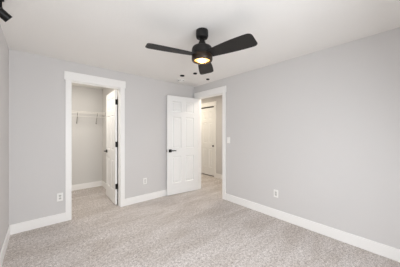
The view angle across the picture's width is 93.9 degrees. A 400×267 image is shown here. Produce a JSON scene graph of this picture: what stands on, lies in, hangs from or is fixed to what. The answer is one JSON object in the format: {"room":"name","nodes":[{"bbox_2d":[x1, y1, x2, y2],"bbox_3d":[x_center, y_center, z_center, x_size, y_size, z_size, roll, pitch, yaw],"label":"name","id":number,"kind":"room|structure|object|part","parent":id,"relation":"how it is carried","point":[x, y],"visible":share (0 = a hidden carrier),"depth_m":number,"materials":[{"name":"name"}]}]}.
{"room":"empty bedroom","nodes":[
{"label":"empty bedroom","id":0,"kind":"room"},
{"bbox_2d":[0,25,8,251],"bbox_3d":[-1.194,0.123,0.844,0.120,2.440,4.139,0,0,-41],"label":"wall","id":1,"kind":"structure","parent":0,"point":[4,50],"depth_m":2.13,"materials":[{"name":"white paint"}]},
{"bbox_2d":[0,225,9,266],"bbox_3d":[-1.182,1.278,0.933,0.014,0.130,4.019,0,0,-41],"label":"baseboard","id":2,"kind":"structure","parent":1,"relation":"attached to","point":[6,240],"depth_m":2.04,"materials":[{"name":"white wood"}]},
{"bbox_2d":[72,85,101,184],"bbox_3d":[-3.092,0.123,4.268,1.737,2.440,0.100,0,0,-41],"label":"wall","id":3,"kind":"structure","parent":0,"point":[86,134],"depth_m":4.51,"materials":[{"name":"white paint"}]},
{"bbox_2d":[72,181,101,190],"bbox_3d":[-3.047,1.278,4.231,1.517,0.130,0.014,0,0,-41],"label":"baseboard","id":4,"kind":"structure","parent":3,"relation":"attached to","point":[97,183],"depth_m":4.50,"materials":[{"name":"white wood"}]},
{"bbox_2d":[72,111,104,123],"bbox_3d":[-2.953,-0.353,4.122,1.517,0.286,0.307,0,0,-41],"label":"wire shelf","id":5,"kind":"object","parent":3,"relation":"attached to","point":[77,112],"visible":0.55,"depth_m":4.36,"materials":[{"name":"white metal"}]},
{"bbox_3d":[-2.950,-0.456,4.119,1.509,0.046,0.297,0,0,-41],"label":"rail","id":6,"kind":"part","parent":5,"relation":"part of","materials":[{"name":"white metal"}]},
{"bbox_2d":[9,49,193,224],"bbox_3d":[-1.407,0.123,3.478,3.249,2.440,0.120,0,0,-41],"label":"wall","id":7,"kind":"structure","parent":0,"point":[36,82],"depth_m":2.75,"materials":[{"name":"white paint"}]},
{"bbox_2d":[10,213,64,234],"bbox_3d":[-2.267,1.278,2.643,0.588,0.130,0.014,0,0,-41],"label":"baseboard","id":8,"kind":"structure","parent":7,"relation":"attached to","point":[49,220],"depth_m":2.62,"materials":[{"name":"white wood"}]},
{"bbox_2d":[57,193,62,201],"bbox_3d":[-2.095,0.965,2.795,0.074,0.120,0.009,0,0,-41],"label":"wall outlet","id":9,"kind":"object","parent":7,"relation":"attached to","point":[59,195],"visible":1,"depth_m":2.79,"materials":[{"name":"white plastic"}]},
{"bbox_2d":[64,71,125,220],"bbox_3d":[-1.748,0.204,3.166,0.912,2.277,0.144,0,0,-41],"label":"door frame","id":10,"kind":"structure","parent":7,"relation":"attached to","point":[70,77],"depth_m":3.01,"materials":[{"name":"white wood"}]},
{"bbox_2d":[104,90,117,204],"bbox_3d":[-1.788,0.270,3.715,0.100,2.123,0.732,0,0,-39],"label":"door","id":11,"kind":"structure","parent":7,"relation":"in","point":[111,98],"depth_m":3.65,"materials":[{"name":"white painted wood"},{"name":"black metal"}]},
{"bbox_2d":[125,189,166,205],"bbox_3d":[-0.757,1.278,3.952,1.645,0.130,0.014,0,0,-41],"label":"baseboard","id":12,"kind":"structure","parent":7,"relation":"attached to","point":[128,201],"depth_m":3.67,"materials":[{"name":"white wood"}]},
{"bbox_2d":[102,88,117,191],"bbox_3d":[-1.920,0.123,4.165,0.100,2.440,1.591,0,0,-41],"label":"wall","id":13,"kind":"structure","parent":0,"point":[105,91],"depth_m":4.57,"materials":[{"name":"white paint"}]},
{"bbox_2d":[0,0,399,88],"bbox_3d":[-0.308,-1.147,3.637,5.200,0.100,7.300,0,0,-41],"label":"ceiling","id":14,"kind":"structure","parent":0,"point":[114,35],"depth_m":1.95,"materials":[{"name":"white paint"}]},
{"bbox_2d":[0,0,11,21],"bbox_3d":[-1.623,-1.010,1.544,0.072,0.175,0.103,0,0,28],"label":"ceiling spotlight","id":15,"kind":"object","parent":14,"relation":"hanging from","point":[5,16],"visible":1,"depth_m":1.53,"materials":[{"name":"black metal"}]},
{"bbox_2d":[145,27,257,74],"bbox_3d":[0.033,-0.928,1.935,1.071,0.338,1.041,0,0,-41],"label":"ceiling fan","id":16,"kind":"object","parent":14,"relation":"hanging from","point":[202,53],"visible":1,"depth_m":1.90,"materials":[{"name":"black metal"}]},
{"bbox_3d":[-0.284,-0.829,1.877,0.501,0.008,0.190,0,11,-24],"label":"blade","id":17,"kind":"part","parent":16,"relation":"part of","materials":[{"name":"black wood"}]},
{"bbox_3d":[0.066,-0.829,2.354,0.190,0.008,0.516,-11,-1,7],"label":"blade","id":18,"kind":"part","parent":16,"relation":"part of","materials":[{"name":"black wood"}]},
{"bbox_3d":[0.288,-0.829,1.806,0.501,0.008,0.190,0,-11,38],"label":"blade","id":19,"kind":"part","parent":16,"relation":"part of","materials":[{"name":"black wood"}]},
{"bbox_2d":[2,173,399,266],"bbox_3d":[-0.308,1.393,3.637,5.200,0.100,7.300,0,0,-41],"label":"floor","id":20,"kind":"structure","parent":0,"point":[195,228],"depth_m":2.35,"materials":[{"name":"carpet"}]},
{"bbox_2d":[201,95,221,174],"bbox_3d":[0.640,0.123,5.452,0.100,2.440,5.600,0,0,-41],"label":"wall","id":21,"kind":"structure","parent":0,"point":[218,99],"depth_m":5.49,"materials":[{"name":"white paint"}]},
{"bbox_2d":[201,106,213,175],"bbox_3d":[0.231,0.256,5.865,0.097,2.118,0.632,0,0,-41],"label":"door","id":22,"kind":"structure","parent":21,"relation":"in","point":[207,113],"depth_m":5.88,"materials":[{"name":"white painted wood"},{"name":"black metal"}]},
{"bbox_2d":[201,101,215,177],"bbox_3d":[0.251,0.204,5.882,0.124,2.277,0.816,0,0,-41],"label":"door frame","id":23,"kind":"structure","parent":21,"relation":"attached to","point":[209,104],"depth_m":5.59,"materials":[{"name":"white wood"}]},
{"bbox_2d":[194,27,399,248],"bbox_3d":[1.222,0.123,3.018,0.120,2.440,4.259,0,0,-41],"label":"wall","id":24,"kind":"structure","parent":0,"point":[320,129],"depth_m":2.43,"materials":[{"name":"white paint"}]},
{"bbox_2d":[167,95,197,195],"bbox_3d":[-0.364,0.270,4.146,0.799,2.123,0.091,0,0,-35],"label":"door","id":25,"kind":"structure","parent":24,"relation":"in","point":[182,112],"depth_m":4.14,"materials":[{"name":"white painted wood"},{"name":"black metal"}]},
{"bbox_2d":[194,86,225,199],"bbox_3d":[0.240,0.204,4.131,0.144,2.277,0.984,0,0,-41],"label":"door frame","id":26,"kind":"structure","parent":24,"relation":"attached to","point":[218,91],"depth_m":3.84,"materials":[{"name":"white wood"}]},
{"bbox_2d":[274,189,277,197],"bbox_3d":[1.197,0.962,2.947,0.010,0.120,0.074,0,0,-41],"label":"wall outlet","id":27,"kind":"object","parent":24,"relation":"attached to","point":[275,191],"visible":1,"depth_m":2.94,"materials":[{"name":"white plastic"}]},
{"bbox_2d":[225,193,399,261],"bbox_3d":[1.499,1.278,2.595,0.014,0.130,3.017,0,0,-41],"label":"baseboard","id":28,"kind":"structure","parent":24,"relation":"attached to","point":[386,251],"depth_m":2.43,"materials":[{"name":"white wood"}]}
]}

